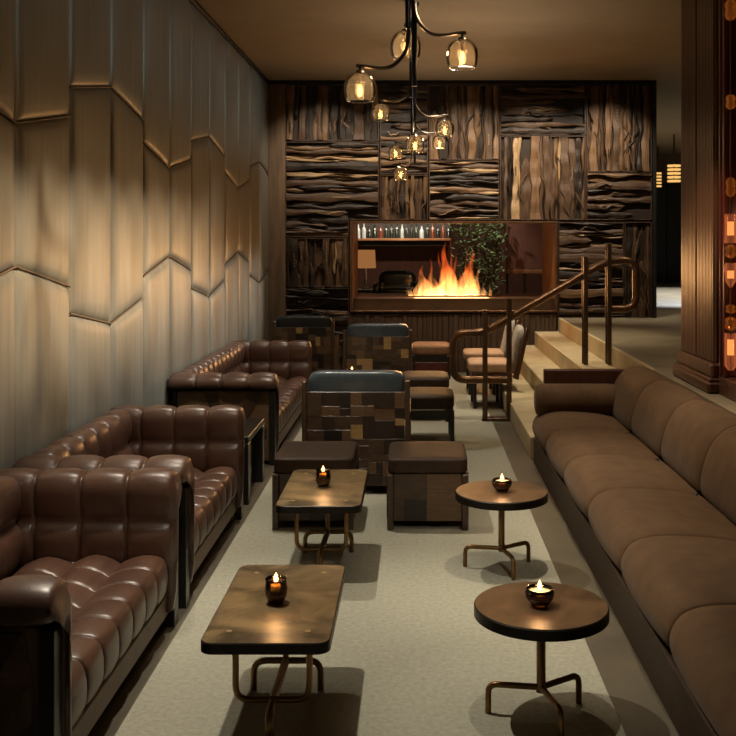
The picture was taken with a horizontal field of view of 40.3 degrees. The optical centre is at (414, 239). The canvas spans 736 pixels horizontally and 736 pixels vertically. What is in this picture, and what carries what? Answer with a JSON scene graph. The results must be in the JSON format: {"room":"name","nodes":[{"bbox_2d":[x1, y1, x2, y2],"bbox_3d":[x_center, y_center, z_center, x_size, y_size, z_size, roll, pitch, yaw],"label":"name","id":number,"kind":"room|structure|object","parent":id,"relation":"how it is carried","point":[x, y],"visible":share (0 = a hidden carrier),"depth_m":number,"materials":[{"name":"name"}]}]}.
{"room":"bar","nodes":[
{"label":"bar","id":0,"kind":"room"},
{"bbox_2d":[0,0,267,469],"bbox_3d":[-1.999,-0.180,5.905,0.142,3.860,14.810,0,0,0],"label":"wall","id":1,"kind":"structure","parent":0,"point":[134,134],"depth_m":6.45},
{"bbox_2d":[189,0,269,83],"bbox_3d":[-1.950,-2.087,5.880,0.060,0.044,14.760,0,0,0],"label":"trim","id":2,"kind":"structure","parent":1,"relation":"attached to","point":[195,3],"depth_m":10.24,"materials":[{"name":"wood"}]},
{"bbox_2d":[87,372,679,735],"bbox_3d":[0.250,1.800,6.580,4.700,0.100,16.160,0,0,0],"label":"floor","id":3,"kind":"structure","parent":0,"point":[640,711],"depth_m":4.46,"materials":[{"name":"stone"}]},
{"bbox_2d":[0,468,181,735],"bbox_3d":[-1.495,1.393,3.800,0.856,0.715,1.691,0,0,0],"label":"leather sofa","id":4,"kind":"object","parent":3,"relation":"on","point":[89,559],"visible":1,"depth_m":4.16,"materials":[{"name":"brown leather"}]},
{"bbox_2d":[13,405,245,608],"bbox_3d":[-1.495,1.393,5.535,0.856,0.715,1.691,0,0,0],"label":"leather sofa","id":5,"kind":"object","parent":3,"relation":"on","point":[204,444],"visible":0.58,"depth_m":5.84,"materials":[{"name":"brown leather"}]},
{"bbox_2d":[168,340,311,464],"bbox_3d":[-1.495,1.393,9.080,0.856,0.715,2.741,0,0,0],"label":"leather sofa","id":6,"kind":"object","parent":3,"relation":"on","point":[264,378],"visible":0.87,"depth_m":7.85,"materials":[{"name":"brown leather"}]},
{"bbox_2d":[243,418,263,504],"bbox_3d":[-1.460,1.525,6.950,0.720,0.450,0.700,0,0,0],"label":"side table","id":7,"kind":"object","parent":3,"relation":"on","point":[254,429],"visible":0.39,"depth_m":7.20,"materials":[{"name":"wood"}]},
{"bbox_2d":[272,315,338,372],"bbox_3d":[-1.335,1.330,12.280,0.756,0.840,0.700,0,0,0],"label":"armchair","id":8,"kind":"object","parent":3,"relation":"on","point":[319,330],"visible":0.59,"depth_m":11.94,"materials":[{"name":"black leather"}]},
{"bbox_2d":[276,315,331,326],"bbox_3d":[-1.335,1.095,12.045,0.666,0.370,0.124,0,0,0],"label":"cushion","id":9,"kind":"object","parent":8,"relation":"on","point":[286,320],"depth_m":11.98,"materials":[{"name":"black leather"}]},
{"bbox_2d":[115,376,625,735],"bbox_3d":[-0.158,1.750,5.750,1.805,0.001,14.300,0,0,0],"label":"rug","id":10,"kind":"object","parent":3,"relation":"on","point":[409,654],"depth_m":4.30,"materials":[{"name":"carpet"}]},
{"bbox_2d":[201,565,344,735],"bbox_3d":[-0.502,1.544,3.725,0.436,0.411,0.810,0,0,0],"label":"coffee table","id":11,"kind":"object","parent":10,"relation":"on","point":[244,622],"visible":0.99,"depth_m":3.57,"materials":[{"name":"wood"}]},
{"bbox_2d":[265,573,286,603],"bbox_3d":[-0.514,1.284,3.700,0.085,0.110,0.085,0,0,0],"label":"votive candle","id":12,"kind":"object","parent":11,"relation":"on","point":[275,585],"visible":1,"depth_m":3.67,"materials":[{"name":"orange glass"}]},
{"bbox_2d":[272,441,358,529],"bbox_3d":[-0.617,1.534,6.305,0.504,0.433,0.550,0,0,0],"label":"ottoman","id":13,"kind":"object","parent":10,"relation":"on","point":[292,455],"visible":0.63,"depth_m":6.06,"materials":[{"name":"leather"}]},
{"bbox_2d":[274,441,356,472],"bbox_3d":[-0.617,1.365,6.305,0.486,0.096,0.544,0,0,0],"label":"cushion","id":14,"kind":"object","parent":13,"relation":"on","point":[292,455],"depth_m":6.11,"materials":[{"name":"leather"}]},
{"bbox_2d":[276,469,367,564],"bbox_3d":[-0.490,1.544,5.440,0.436,0.411,0.810,0,0,0],"label":"coffee table","id":15,"kind":"object","parent":10,"relation":"on","point":[345,492],"visible":0.99,"depth_m":5.29,"materials":[{"name":"wood"}]},
{"bbox_2d":[315,466,330,486],"bbox_3d":[-0.500,1.284,5.450,0.085,0.110,0.085,0,0,0],"label":"votive candle","id":16,"kind":"object","parent":15,"relation":"on","point":[323,475],"visible":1,"depth_m":5.42,"materials":[{"name":"orange glass"}]},
{"bbox_2d":[302,370,410,485],"bbox_3d":[-0.406,1.330,7.210,0.756,0.840,0.700,0,0,0],"label":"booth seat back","id":17,"kind":"object","parent":10,"relation":"on","point":[371,409],"visible":0.76,"depth_m":6.87,"materials":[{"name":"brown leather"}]},
{"bbox_2d":[309,370,404,391],"bbox_3d":[-0.406,1.095,6.975,0.666,0.370,0.124,0,0,0],"label":"cushion","id":18,"kind":"object","parent":17,"relation":"on","point":[320,380],"depth_m":6.91,"materials":[{"name":"blue leather"}]},
{"bbox_2d":[343,323,412,371],"bbox_3d":[-0.405,1.330,11.130,0.756,0.840,0.700,0,0,0],"label":"armchair","id":19,"kind":"object","parent":10,"relation":"on","point":[366,346],"visible":0.66,"depth_m":10.79,"materials":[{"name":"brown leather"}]},
{"bbox_2d":[347,323,407,336],"bbox_3d":[-0.405,1.095,10.895,0.666,0.370,0.124,0,0,0],"label":"cushion","id":20,"kind":"object","parent":19,"relation":"on","point":[356,329],"depth_m":10.83,"materials":[{"name":"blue leather"}]},
{"bbox_2d":[402,371,448,421],"bbox_3d":[0.090,1.534,9.890,0.490,0.431,0.570,0,0,0],"label":"stool","id":21,"kind":"object","parent":10,"relation":"on","point":[417,378],"visible":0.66,"depth_m":9.63,"materials":[{"name":"brown leather"}]},
{"bbox_2d":[402,371,448,387],"bbox_3d":[0.090,1.385,9.890,0.490,0.132,0.570,0,0,0],"label":"cushion","id":22,"kind":"object","parent":21,"relation":"on","point":[417,378],"depth_m":9.63,"materials":[{"name":"leather"}]},
{"bbox_2d":[387,441,468,529],"bbox_3d":[0.077,1.534,6.295,0.504,0.433,0.550,0,0,0],"label":"ottoman","id":23,"kind":"object","parent":10,"relation":"on","point":[423,477],"visible":0.91,"depth_m":6.04,"materials":[{"name":"leather"}]},
{"bbox_2d":[388,441,466,473],"bbox_3d":[0.077,1.365,6.295,0.486,0.096,0.544,0,0,0],"label":"cushion","id":24,"kind":"object","parent":23,"relation":"on","point":[404,457],"depth_m":6.06,"materials":[{"name":"leather"}]},
{"bbox_2d":[412,341,449,378],"bbox_3d":[0.205,1.534,12.820,0.490,0.431,0.570,0,0,0],"label":"stool","id":25,"kind":"object","parent":10,"relation":"on","point":[427,355],"visible":0.76,"depth_m":12.55,"materials":[{"name":"leather"}]},
{"bbox_2d":[412,341,448,354],"bbox_3d":[0.205,1.385,12.820,0.490,0.132,0.570,0,0,0],"label":"cushion","id":26,"kind":"object","parent":25,"relation":"on","point":[420,347],"depth_m":12.55,"materials":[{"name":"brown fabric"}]},
{"bbox_2d":[410,387,453,440],"bbox_3d":[0.095,1.534,8.770,0.490,0.431,0.570,0,0,0],"label":"stool","id":27,"kind":"object","parent":10,"relation":"on","point":[427,403],"visible":0.63,"depth_m":8.50,"materials":[{"name":"leather"}]},
{"bbox_2d":[410,387,453,409],"bbox_3d":[0.095,1.385,8.770,0.490,0.132,0.570,0,0,0],"label":"cushion","id":28,"kind":"object","parent":27,"relation":"on","point":[422,398],"depth_m":8.50,"materials":[{"name":"leather"}]},
{"bbox_2d":[463,319,519,394],"bbox_3d":[0.875,1.327,11.550,0.630,0.846,0.540,0,0,0],"label":"lounge chair","id":29,"kind":"object","parent":10,"relation":"on","point":[467,352],"visible":0.49,"depth_m":11.36,"materials":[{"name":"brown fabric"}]},
{"bbox_2d":[500,320,514,357],"bbox_3d":[1.065,1.150,11.550,0.166,0.493,0.410,0,0,0],"label":"cushion","id":30,"kind":"object","parent":29,"relation":"on","point":[503,344],"depth_m":11.39,"materials":[{"name":"beige fabric"}]},
{"bbox_2d":[467,324,529,408],"bbox_3d":[0.875,1.327,10.620,0.630,0.846,0.540,0,0,0],"label":"lounge chair","id":31,"kind":"object","parent":10,"relation":"on","point":[496,365],"visible":0.68,"depth_m":10.37,"materials":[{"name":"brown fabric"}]},
{"bbox_2d":[512,325,523,371],"bbox_3d":[1.065,1.150,10.620,0.166,0.493,0.410,0,0,0],"label":"cushion","id":32,"kind":"object","parent":31,"relation":"on","point":[517,338],"depth_m":10.43,"materials":[{"name":"beige fabric"}]},
{"bbox_2d":[455,480,547,579],"bbox_3d":[0.462,1.545,5.340,0.494,0.410,0.494,0,0,0],"label":"round table","id":33,"kind":"object","parent":10,"relation":"on","point":[478,494],"visible":0.98,"depth_m":5.29,"materials":[{"name":"wood"}]},
{"bbox_2d":[492,475,511,491],"bbox_3d":[0.465,1.294,5.340,0.108,0.092,0.107,0,0,0],"label":"candle","id":34,"kind":"object","parent":33,"relation":"on","point":[501,484],"visible":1,"depth_m":5.31,"materials":[{"name":"orange glass"}]},
{"bbox_2d":[474,582,608,735],"bbox_3d":[0.464,1.545,3.680,0.494,0.410,0.494,0,0,0],"label":"round table","id":35,"kind":"object","parent":10,"relation":"on","point":[574,613],"visible":0.98,"depth_m":3.62,"materials":[{"name":"wood"}]},
{"bbox_2d":[525,580,553,607],"bbox_3d":[0.458,1.294,3.670,0.108,0.092,0.107,0,0,0],"label":"candle","id":36,"kind":"object","parent":35,"relation":"on","point":[539,595],"visible":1,"depth_m":3.64,"materials":[{"name":"orange glass"}]},
{"bbox_2d":[503,318,654,458],"bbox_3d":[1.425,1.390,10.630,1.010,0.720,5.320,0,0,0],"label":"stairs","id":37,"kind":"structure","parent":3,"relation":"on","point":[551,350],"depth_m":10.50,"materials":[{"name":"stone"}]},
{"bbox_2d":[449,243,639,420],"bbox_3d":[1.256,0.889,9.700,1.846,1.721,0.110,0,0,0],"label":"handrail","id":38,"kind":"object","parent":37,"relation":"on","point":[609,260],"visible":1,"depth_m":9.66,"materials":[{"name":"brown metal"}]},
{"bbox_2d":[532,366,735,735],"bbox_3d":[1.390,1.359,4.952,0.980,0.781,6.005,0,0,0],"label":"banquette","id":39,"kind":"object","parent":3,"relation":"on","point":[639,468],"visible":1,"depth_m":4.98,"materials":[{"name":"fabric"}]},
{"bbox_2d":[532,411,630,450],"bbox_3d":[1.230,1.417,7.455,0.660,0.235,0.805,0,0,0],"label":"seat cushion","id":40,"kind":"object","parent":39,"relation":"on","point":[545,423],"depth_m":7.30,"materials":[{"name":"fabric"}]},
{"bbox_2d":[546,428,659,480],"bbox_3d":[1.230,1.417,6.625,0.660,0.235,0.845,0,0,0],"label":"seat cushion","id":41,"kind":"object","parent":39,"relation":"on","point":[563,445],"depth_m":6.49,"materials":[{"name":"fabric"}]},
{"bbox_2d":[564,454,698,518],"bbox_3d":[1.230,1.417,5.775,0.660,0.235,0.845,0,0,0],"label":"seat cushion","id":42,"kind":"object","parent":39,"relation":"on","point":[586,476],"depth_m":5.64,"materials":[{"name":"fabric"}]},
{"bbox_2d":[613,366,668,434],"bbox_3d":[1.683,1.209,7.455,0.356,0.481,0.805,0,0,0],"label":"cushion","id":43,"kind":"object","parent":39,"relation":"on","point":[628,384],"depth_m":7.32,"materials":[{"name":"fabric"}]},
{"bbox_2d":[588,488,735,569],"bbox_3d":[1.230,1.417,4.925,0.660,0.235,0.845,0,0,0],"label":"seat cushion","id":44,"kind":"object","parent":39,"relation":"on","point":[618,517],"depth_m":4.81,"materials":[{"name":"fabric"}]},
{"bbox_2d":[631,380,703,461],"bbox_3d":[1.683,1.209,6.625,0.356,0.481,0.845,0,0,0],"label":"cushion","id":45,"kind":"object","parent":39,"relation":"on","point":[655,403],"depth_m":6.50,"materials":[{"name":"fabric"}]},
{"bbox_2d":[621,536,735,647],"bbox_3d":[1.230,1.417,4.075,0.660,0.235,0.845,0,0,0],"label":"seat cushion","id":46,"kind":"object","parent":39,"relation":"on","point":[666,578],"depth_m":3.99,"materials":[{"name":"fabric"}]},
{"bbox_2d":[661,400,735,497],"bbox_3d":[1.683,1.209,5.775,0.356,0.481,0.845,0,0,0],"label":"cushion","id":47,"kind":"object","parent":39,"relation":"on","point":[689,431],"depth_m":5.66,"materials":[{"name":"fabric"}]},
{"bbox_2d":[669,605,735,735],"bbox_3d":[1.230,1.417,3.225,0.660,0.235,0.845,0,0,0],"label":"seat cushion","id":48,"kind":"object","parent":39,"relation":"on","point":[702,638],"depth_m":3.28,"materials":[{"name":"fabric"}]},
{"bbox_2d":[701,426,735,525],"bbox_3d":[1.683,1.209,4.925,0.356,0.481,0.845,0,0,0],"label":"cushion","id":49,"kind":"object","parent":39,"relation":"on","point":[718,464],"depth_m":5.04,"materials":[{"name":"fabric"}]},
{"bbox_2d":[197,0,680,153],"bbox_3d":[3.050,-2.160,11.650,10.300,0.100,26.300,0,0,0],"label":"ceiling","id":50,"kind":"structure","parent":0,"point":[285,39],"depth_m":10.53,"materials":[{"name":"paint"}]},
{"bbox_2d":[344,0,477,102],"bbox_3d":[-0.020,-1.413,5.290,0.698,1.394,0.388,0,0,0],"label":"pendant chandelier","id":51,"kind":"object","parent":50,"relation":"hanging from","point":[410,5],"visible":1,"depth_m":5.19,"materials":[{"name":"metal"}]},
{"bbox_2d":[356,67,363,83],"bbox_3d":[-0.285,-0.854,5.180,0.044,0.097,0.043,0,0,0],"label":"socket","id":52,"kind":"object","parent":51,"relation":"attached to","point":[359,76],"depth_m":5.17,"materials":[{"name":"metal"}]},
{"bbox_2d":[402,26,405,42],"bbox_3d":[-0.050,-1.113,5.400,0.044,0.097,0.043,0,0,0],"label":"socket","id":53,"kind":"object","parent":51,"relation":"attached to","point":[404,34],"depth_m":5.39,"materials":[{"name":"metal"}]},
{"bbox_2d":[458,34,465,50],"bbox_3d":[0.245,-1.028,5.200,0.044,0.097,0.043,0,0,0],"label":"socket","id":54,"kind":"object","parent":51,"relation":"attached to","point":[461,43],"depth_m":5.19,"materials":[{"name":"metal"}]},
{"bbox_2d":[371,2,453,152],"bbox_3d":[-0.020,-1.433,8.765,0.738,1.354,0.438,0,0,0],"label":"pendant chandelier","id":55,"kind":"object","parent":50,"relation":"hanging from","point":[380,104],"visible":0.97,"depth_m":8.89,"materials":[{"name":"metal"}]},
{"bbox_2d":[388,56,446,179],"bbox_3d":[0.029,-1.393,11.441,0.667,1.434,0.318,0,0,-27],"label":"pendant chandelier","id":56,"kind":"object","parent":50,"relation":"hanging from","point":[417,127],"visible":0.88,"depth_m":11.47,"materials":[{"name":"metal"}]},
{"bbox_2d":[657,146,661,186],"bbox_3d":[5.468,-1.651,22.500,0.158,0.916,0.158,0,0,0],"label":"pendant","id":57,"kind":"object","parent":50,"relation":"hanging from","point":[658,172],"visible":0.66,"depth_m":22.48,"materials":[{"name":"gold metal"}]},
{"bbox_2d":[667,134,680,181],"bbox_3d":[5.180,-1.635,20.000,0.260,0.949,0.260,0,0,0],"label":"pendant","id":58,"kind":"object","parent":50,"relation":"hanging from","point":[673,165],"visible":1,"depth_m":19.94,"materials":[{"name":"gold metal"}]},
{"bbox_2d":[724,0,735,370],"bbox_3d":[2.058,-0.629,6.520,0.080,2.959,0.079,0,0,0],"label":"strand","id":59,"kind":"object","parent":50,"relation":"hanging from","point":[730,5],"visible":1,"depth_m":6.51,"materials":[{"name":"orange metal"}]},
{"bbox_2d":[727,222,733,234],"bbox_3d":[2.058,-0.075,6.520,0.044,0.090,0.043,0,0,0],"label":"candle","id":60,"kind":"object","parent":59,"relation":"on","point":[730,225],"depth_m":6.50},
{"bbox_2d":[727,271,733,277],"bbox_3d":[2.058,0.225,6.520,0.044,0.050,0.043,0,0,0],"label":"candle","id":61,"kind":"object","parent":59,"relation":"on","point":[730,274],"depth_m":6.50,"materials":[{"name":"wax"}]},
{"bbox_2d":[727,339,733,354],"bbox_3d":[2.058,0.700,6.520,0.044,0.100,0.043,0,0,0],"label":"candle","id":62,"kind":"object","parent":59,"relation":"on","point":[730,342],"depth_m":6.50,"materials":[{"name":"wax"}]},
{"bbox_2d":[358,223,541,292],"bbox_3d":[0.100,-0.540,19.450,6.200,3.140,0.100,0,0,0],"label":"wall","id":63,"kind":"structure","parent":0,"point":[434,267],"depth_m":19.40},
{"bbox_2d":[358,223,450,245],"bbox_3d":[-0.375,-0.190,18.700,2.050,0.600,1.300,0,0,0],"label":"wall shelf","id":64,"kind":"object","parent":63,"relation":"attached to","point":[366,241],"visible":0.43,"depth_m":18.35,"materials":[{"name":"wood"}]},
{"bbox_2d":[362,224,365,237],"bbox_3d":[-0.927,-0.164,18.150,0.078,0.266,0.078,0,0,0],"label":"bottle","id":65,"kind":"object","parent":64,"relation":"on","point":[363,228],"visible":1,"depth_m":18.12,"materials":[{"name":"glass"}]},
{"bbox_2d":[367,227,370,237],"bbox_3d":[-0.829,-0.132,18.150,0.071,0.202,0.071,0,0,0],"label":"bottle","id":66,"kind":"object","parent":64,"relation":"on","point":[369,230],"visible":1,"depth_m":18.12,"materials":[{"name":"glass"}]},
{"bbox_2d":[373,225,376,237],"bbox_3d":[-0.728,-0.153,18.150,0.082,0.245,0.082,0,0,0],"label":"bottle","id":67,"kind":"object","parent":64,"relation":"on","point":[374,229],"visible":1,"depth_m":18.12,"materials":[{"name":"glass"}]},
{"bbox_2d":[378,226,382,237],"bbox_3d":[-0.623,-0.143,18.150,0.081,0.226,0.081,0,0,0],"label":"bottle","id":68,"kind":"object","parent":64,"relation":"on","point":[380,232],"visible":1,"depth_m":18.11,"materials":[{"name":"glass"}]},
{"bbox_2d":[384,225,387,237],"bbox_3d":[-0.522,-0.149,18.150,0.074,0.238,0.074,0,0,0],"label":"bottle","id":69,"kind":"object","parent":64,"relation":"on","point":[386,229],"visible":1,"depth_m":18.12,"materials":[{"name":"glass"}]},
{"bbox_2d":[390,224,392,237],"bbox_3d":[-0.426,-0.156,18.150,0.070,0.251,0.070,0,0,0],"label":"bottle","id":70,"kind":"object","parent":64,"relation":"on","point":[391,228],"visible":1,"depth_m":18.12,"materials":[{"name":"glass"}]},
{"bbox_2d":[395,224,398,237],"bbox_3d":[-0.328,-0.163,18.150,0.078,0.264,0.078,0,0,0],"label":"bottle","id":71,"kind":"object","parent":64,"relation":"on","point":[396,228],"visible":1,"depth_m":18.12,"materials":[{"name":"glass"}]},
{"bbox_2d":[400,224,403,237],"bbox_3d":[-0.234,-0.157,18.150,0.062,0.253,0.062,0,0,0],"label":"bottle","id":72,"kind":"object","parent":64,"relation":"on","point":[401,229],"visible":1,"depth_m":18.13,"materials":[{"name":"glass"}]},
{"bbox_2d":[405,225,408,237],"bbox_3d":[-0.148,-0.152,18.150,0.063,0.243,0.063,0,0,0],"label":"bottle","id":73,"kind":"object","parent":64,"relation":"on","point":[406,229],"visible":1,"depth_m":18.13,"materials":[{"name":"glass"}]},
{"bbox_2d":[410,224,412,237],"bbox_3d":[-0.062,-0.165,18.150,0.060,0.268,0.060,0,0,0],"label":"bottle","id":74,"kind":"object","parent":64,"relation":"on","point":[411,228],"visible":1,"depth_m":18.13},
{"bbox_2d":[415,224,417,237],"bbox_3d":[0.024,-0.164,18.150,0.064,0.267,0.064,0,0,0],"label":"bottle","id":75,"kind":"object","parent":64,"relation":"on","point":[416,228],"visible":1,"depth_m":18.12,"materials":[{"name":"glass"}]},
{"bbox_2d":[419,226,423,237],"bbox_3d":[0.122,-0.141,18.150,0.083,0.220,0.083,0,0,0],"label":"bottle","id":76,"kind":"object","parent":64,"relation":"on","point":[421,232],"visible":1,"depth_m":18.12,"materials":[{"name":"glass"}]},
{"bbox_2d":[425,224,428,237],"bbox_3d":[0.225,-0.161,18.150,0.075,0.261,0.075,0,0,0],"label":"bottle","id":77,"kind":"object","parent":64,"relation":"on","point":[427,228],"visible":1,"depth_m":18.12,"materials":[{"name":"glass"}]},
{"bbox_2d":[431,224,434,237],"bbox_3d":[0.324,-0.163,18.150,0.077,0.266,0.077,0,0,0],"label":"bottle","id":78,"kind":"object","parent":64,"relation":"on","point":[432,228],"visible":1,"depth_m":18.12,"materials":[{"name":"glass"}]},
{"bbox_2d":[436,226,439,237],"bbox_3d":[0.421,-0.141,18.150,0.069,0.221,0.069,0,0,0],"label":"bottle","id":79,"kind":"object","parent":64,"relation":"on","point":[437,230],"visible":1,"depth_m":18.13,"materials":[{"name":"glass"}]},
{"bbox_2d":[441,224,444,237],"bbox_3d":[0.512,-0.163,18.150,0.066,0.266,0.066,0,0,0],"label":"bottle","id":80,"kind":"object","parent":64,"relation":"on","point":[443,228],"visible":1,"depth_m":18.13,"materials":[{"name":"glass"}]},
{"bbox_2d":[446,227,449,237],"bbox_3d":[0.607,-0.141,18.150,0.074,0.221,0.074,0,0,0],"label":"bottle","id":81,"kind":"object","parent":64,"relation":"on","point":[448,229],"visible":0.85,"depth_m":18.12,"materials":[{"name":"glass"}]},
{"bbox_2d":[267,85,650,371],"bbox_3d":[0.590,-0.180,13.940,5.180,3.860,1.280,0,0,0],"label":"wall","id":82,"kind":"structure","parent":0,"point":[379,85],"depth_m":13.30,"materials":[{"name":"wood"}]},
{"bbox_2d":[268,84,285,341],"bbox_3d":[-1.825,-0.155,13.245,0.230,3.810,0.110,0,0,0],"label":"trim","id":83,"kind":"structure","parent":82,"relation":"attached to","point":[276,92],"depth_m":13.19,"materials":[{"name":"brown wood"}]},
{"bbox_2d":[286,288,348,368],"bbox_3d":[-1.293,1.193,13.232,0.835,1.114,0.135,0,0,0],"label":"relief panel","id":84,"kind":"object","parent":82,"relation":"attached to","point":[332,302],"visible":0.41,"depth_m":13.22,"materials":[{"name":"brown wood"}]},
{"bbox_2d":[286,238,348,286],"bbox_3d":[-1.293,0.298,13.237,0.835,0.650,0.124,0,0,0],"label":"relief panel","id":85,"kind":"object","parent":82,"relation":"attached to","point":[310,262],"visible":1,"depth_m":13.22,"materials":[{"name":"brown wood"}]},
{"bbox_2d":[286,142,378,236],"bbox_3d":[-1.094,-0.670,13.235,1.233,1.260,0.127,0,0,0],"label":"relief panel","id":86,"kind":"object","parent":82,"relation":"attached to","point":[329,185],"visible":1,"depth_m":13.21,"materials":[{"name":"brown wood"}]},
{"bbox_2d":[286,84,378,140],"bbox_3d":[-1.094,-1.684,13.236,1.233,0.743,0.126,0,0,0],"label":"relief panel","id":87,"kind":"object","parent":82,"relation":"attached to","point":[314,112],"visible":0.98,"depth_m":13.21,"materials":[{"name":"brown wood"}]},
{"bbox_2d":[380,175,427,219],"bbox_3d":[-0.146,-0.564,13.241,0.636,0.597,0.117,0,0,0],"label":"relief panel","id":88,"kind":"object","parent":82,"relation":"attached to","point":[407,199],"visible":0.99,"depth_m":13.24,"materials":[{"name":"brown wood"}]},
{"bbox_2d":[380,84,427,173],"bbox_3d":[-0.146,-1.465,13.235,0.636,1.180,0.128,0,0,0],"label":"relief panel","id":89,"kind":"object","parent":82,"relation":"attached to","point":[397,128],"visible":0.74,"depth_m":13.22,"materials":[{"name":"brown wood"}]},
{"bbox_2d":[338,313,555,371],"bbox_3d":[0.420,1.363,13.254,2.896,0.775,0.092,0,0,0],"label":"trim","id":90,"kind":"structure","parent":82,"relation":"attached to","point":[445,325],"depth_m":13.22,"materials":[{"name":"brown wood"}]},
{"bbox_2d":[350,221,557,311],"bbox_3d":[0.510,0.352,13.875,2.745,1.205,1.370,0,0,0],"label":"fireplace","id":91,"kind":"object","parent":82,"relation":"in","point":[359,302],"visible":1,"depth_m":13.31,"materials":[{"name":"wood"}]},
{"bbox_2d":[269,80,656,84],"bbox_3d":[0.620,-2.084,13.260,5.140,0.049,0.120,0,0,0],"label":"trim","id":92,"kind":"structure","parent":82,"relation":"attached to","point":[379,82],"depth_m":13.20,"materials":[{"name":"wood"}]},
{"bbox_2d":[429,161,498,219],"bbox_3d":[0.650,-0.656,13.239,0.928,0.782,0.120,0,0,0],"label":"relief panel","id":93,"kind":"object","parent":82,"relation":"attached to","point":[458,190],"visible":1,"depth_m":13.23,"materials":[{"name":"brown wood"}]},
{"bbox_2d":[429,84,498,159],"bbox_3d":[0.650,-1.558,13.238,0.928,0.994,0.122,0,0,0],"label":"relief panel","id":94,"kind":"object","parent":82,"relation":"attached to","point":[473,109],"visible":0.91,"depth_m":13.23,"materials":[{"name":"brown wood"}]},
{"bbox_2d":[500,136,585,219],"bbox_3d":[1.691,-0.822,13.238,1.127,1.114,0.122,0,0,0],"label":"relief panel","id":95,"kind":"object","parent":82,"relation":"attached to","point":[542,177],"visible":1,"depth_m":13.23,"materials":[{"name":"brown wood"}]},
{"bbox_2d":[500,84,585,134],"bbox_3d":[1.691,-1.724,13.233,1.127,0.663,0.132,0,0,0],"label":"relief panel","id":96,"kind":"object","parent":82,"relation":"attached to","point":[525,109],"visible":1,"depth_m":13.22,"materials":[{"name":"brown wood"}]},
{"bbox_2d":[558,222,623,317],"bbox_3d":[2.327,0.398,13.237,0.862,1.273,0.124,0,0,0],"label":"relief panel","id":97,"kind":"object","parent":82,"relation":"attached to","point":[576,240],"visible":0.73,"depth_m":13.22,"materials":[{"name":"brown wood"}]},
{"bbox_2d":[585,84,651,171],"bbox_3d":[2.698,-1.478,13.234,0.862,1.154,0.130,0,0,0],"label":"relief panel","id":98,"kind":"object","parent":82,"relation":"attached to","point":[618,135],"visible":1,"depth_m":13.22,"materials":[{"name":"brown wood"}]},
{"bbox_2d":[586,173,651,219],"bbox_3d":[2.698,-0.577,13.237,0.862,0.623,0.125,0,0,0],"label":"relief panel","id":99,"kind":"object","parent":82,"relation":"attached to","point":[609,196],"visible":1,"depth_m":13.23,"materials":[{"name":"brown wood"}]},
{"bbox_2d":[624,222,651,317],"bbox_3d":[2.950,0.398,13.242,0.358,1.273,0.114,0,0,0],"label":"relief panel","id":100,"kind":"object","parent":82,"relation":"attached to","point":[637,235],"visible":0.68,"depth_m":13.24,"materials":[{"name":"brown wood"}]},
{"bbox_2d":[651,84,656,317],"bbox_3d":[3.165,-0.515,13.250,0.050,3.090,0.100,0,0,0],"label":"trim","id":101,"kind":"structure","parent":82,"relation":"attached to","point":[654,86],"depth_m":13.20,"materials":[{"name":"wood"}]},
{"bbox_2d":[562,282,735,415],"bbox_3d":[2.600,1.390,11.600,11.200,0.720,26.200,0,0,0],"label":"floor","id":102,"kind":"structure","parent":0,"point":[656,342],"depth_m":10.90,"materials":[{"name":"carpet"}]},
{"bbox_2d":[358,288,372,292],"bbox_3d":[-0.747,0.922,16.600,0.600,0.216,0.500,0,0,0],"label":"table","id":103,"kind":"object","parent":102,"relation":"on","point":[360,290],"visible":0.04,"depth_m":16.35,"materials":[{"name":"black wood"}]},
{"bbox_2d":[358,250,375,288],"bbox_3d":[-0.813,0.489,16.600,0.330,0.649,0.330,0,0,0],"label":"table lamp","id":104,"kind":"object","parent":103,"relation":"on","point":[366,259],"visible":0.96,"depth_m":16.47,"materials":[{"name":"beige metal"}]},
{"bbox_2d":[373,270,420,292],"bbox_3d":[-0.286,0.760,15.920,0.760,0.540,0.600,0,0,0],"label":"lounge chair","id":105,"kind":"object","parent":102,"relation":"on","point":[390,281],"visible":0.56,"depth_m":16.08,"materials":[{"name":"black leather"}]},
{"bbox_2d":[448,223,510,292],"bbox_3d":[0.986,0.255,15.576,1.037,1.550,0.649,0,0,5],"label":"trailing plant","id":106,"kind":"object","parent":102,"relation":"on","point":[473,285],"visible":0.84,"depth_m":15.50,"materials":[{"name":"green plant"}]},
{"bbox_2d":[504,223,541,292],"bbox_3d":[1.774,0.280,15.800,0.720,1.500,0.100,0,0,0],"label":"screen","id":107,"kind":"object","parent":102,"relation":"on","point":[524,240],"visible":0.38,"depth_m":15.77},
{"bbox_2d":[673,0,718,393],"bbox_3d":[2.228,-0.540,7.140,0.545,3.140,0.920,0,0,0],"label":"pillar","id":108,"kind":"structure","parent":102,"relation":"on","point":[697,364],"depth_m":7.06,"materials":[{"name":"brown wood"}]},
{"bbox_2d":[659,154,680,184],"bbox_3d":[5.600,-0.540,24.600,5.200,3.140,0.200,0,0,0],"label":"wall","id":109,"kind":"structure","parent":0,"point":[664,159],"depth_m":24.50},
{"bbox_2d":[657,185,680,281],"bbox_3d":[6.345,-0.160,24.450,2.090,2.380,0.100,0,0,0],"label":"door","id":110,"kind":"structure","parent":109,"relation":"in","point":[668,196],"depth_m":24.40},
{"bbox_2d":[719,376,735,401],"bbox_3d":[2.340,-0.540,2.600,0.620,3.139,8.200,0,0,0],"label":"wall","id":111,"kind":"structure","parent":0,"point":[727,386],"depth_m":6.52,"materials":[{"name":"red wood"}]},
{"bbox_2d":[719,0,735,377],"bbox_3d":[2.290,-0.600,6.645,0.520,3.018,0.090,0,0,0],"label":"trim","id":112,"kind":"structure","parent":111,"relation":"attached to","point":[724,25],"depth_m":6.66,"materials":[{"name":"red paint"}]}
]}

